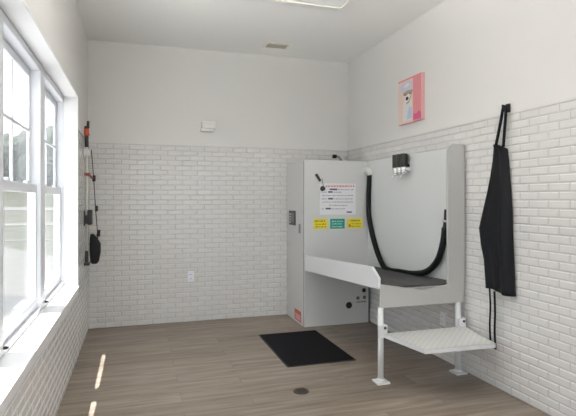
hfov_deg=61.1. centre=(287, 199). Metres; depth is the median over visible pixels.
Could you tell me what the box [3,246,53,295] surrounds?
pavement
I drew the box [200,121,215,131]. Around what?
wall sensor
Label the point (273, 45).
ceiling vent
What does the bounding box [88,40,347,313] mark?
wall
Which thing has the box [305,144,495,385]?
tub
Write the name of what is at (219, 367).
floor
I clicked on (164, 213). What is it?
tiling
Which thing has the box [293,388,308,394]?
floor drain
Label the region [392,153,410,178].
soap dispenser
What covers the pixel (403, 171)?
tap
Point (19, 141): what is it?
tree
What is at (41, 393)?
tiling
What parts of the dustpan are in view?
handle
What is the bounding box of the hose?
[362,167,445,275]
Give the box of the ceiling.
[76,0,444,62]
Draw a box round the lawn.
[3,231,53,255]
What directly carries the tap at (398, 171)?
on the soap dispenser
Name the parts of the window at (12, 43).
sash, sash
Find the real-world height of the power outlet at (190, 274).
0.116 m
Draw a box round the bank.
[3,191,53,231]
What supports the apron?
hanging from the wall hook
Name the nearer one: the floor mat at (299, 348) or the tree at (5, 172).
the floor mat at (299, 348)
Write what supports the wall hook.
attached to the wall at (476, 58)
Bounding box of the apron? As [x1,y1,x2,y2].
[479,105,515,348]
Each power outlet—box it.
[187,271,193,281]
[440,311,445,326]
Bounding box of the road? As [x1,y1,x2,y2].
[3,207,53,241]
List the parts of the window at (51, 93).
sash, sash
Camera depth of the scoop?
4.64 m
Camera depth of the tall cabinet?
5.25 m
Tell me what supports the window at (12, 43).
in the wall at (60, 22)
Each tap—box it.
[392,168,397,178]
[396,167,401,178]
[400,167,406,177]
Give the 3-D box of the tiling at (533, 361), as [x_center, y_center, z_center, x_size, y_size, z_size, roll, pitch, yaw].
[1.682,0.382,2.904,0.012,1.937,6.400,0,0,-17]
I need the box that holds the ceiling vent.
[262,42,291,49]
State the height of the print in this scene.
0.422 m
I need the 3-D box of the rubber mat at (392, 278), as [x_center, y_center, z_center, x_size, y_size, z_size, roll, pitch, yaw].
[0.780,0.690,4.467,0.692,0.085,1.572,0,0,-17]
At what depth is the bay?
6.88 m
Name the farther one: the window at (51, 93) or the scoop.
the scoop
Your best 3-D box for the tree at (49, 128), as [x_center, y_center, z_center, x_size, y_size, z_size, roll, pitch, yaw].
[-25.160,-4.340,52.013,3.552,7.099,4.210,0,0,-17]
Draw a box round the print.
[398,72,424,125]
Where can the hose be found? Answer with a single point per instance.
(367, 171)
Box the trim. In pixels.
[78,98,575,150]
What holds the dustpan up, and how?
hanging from the clip
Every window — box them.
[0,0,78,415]
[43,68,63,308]
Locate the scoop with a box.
[84,121,92,265]
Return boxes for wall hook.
[502,103,510,112]
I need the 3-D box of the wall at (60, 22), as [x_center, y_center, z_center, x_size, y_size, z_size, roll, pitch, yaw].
[-1.193,-0.160,1.910,0.174,3.020,6.608,0,0,-17]
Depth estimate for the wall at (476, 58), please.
3.84 m
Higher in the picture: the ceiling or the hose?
the ceiling
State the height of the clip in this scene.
0.085 m
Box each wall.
[0,0,87,136]
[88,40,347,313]
[348,0,575,149]
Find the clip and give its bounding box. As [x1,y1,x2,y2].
[84,148,89,156]
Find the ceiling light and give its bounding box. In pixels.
[247,0,350,10]
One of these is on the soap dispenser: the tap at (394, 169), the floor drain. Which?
the tap at (394, 169)
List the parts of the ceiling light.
rail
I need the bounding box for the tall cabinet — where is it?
[287,160,368,326]
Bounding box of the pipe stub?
[332,154,341,160]
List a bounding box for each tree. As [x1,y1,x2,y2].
[3,133,15,178]
[3,145,8,176]
[4,130,50,181]
[47,125,52,186]
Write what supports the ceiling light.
attached to the ceiling
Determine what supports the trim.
attached to the wall at (476, 58)
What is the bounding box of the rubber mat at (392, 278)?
[368,265,445,286]
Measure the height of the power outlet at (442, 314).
0.116 m
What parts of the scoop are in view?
handle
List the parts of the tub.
panel, leg, foot plate, panel, panel, leg, foot plate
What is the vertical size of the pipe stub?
0.101 m
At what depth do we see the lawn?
17.12 m
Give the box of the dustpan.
[89,150,100,263]
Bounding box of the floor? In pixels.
[56,314,549,415]
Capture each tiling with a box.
[2,132,88,415]
[89,143,347,328]
[348,100,575,415]
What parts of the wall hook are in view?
plate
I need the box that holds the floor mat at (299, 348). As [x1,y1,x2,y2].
[259,330,355,367]
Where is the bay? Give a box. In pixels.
[3,294,27,323]

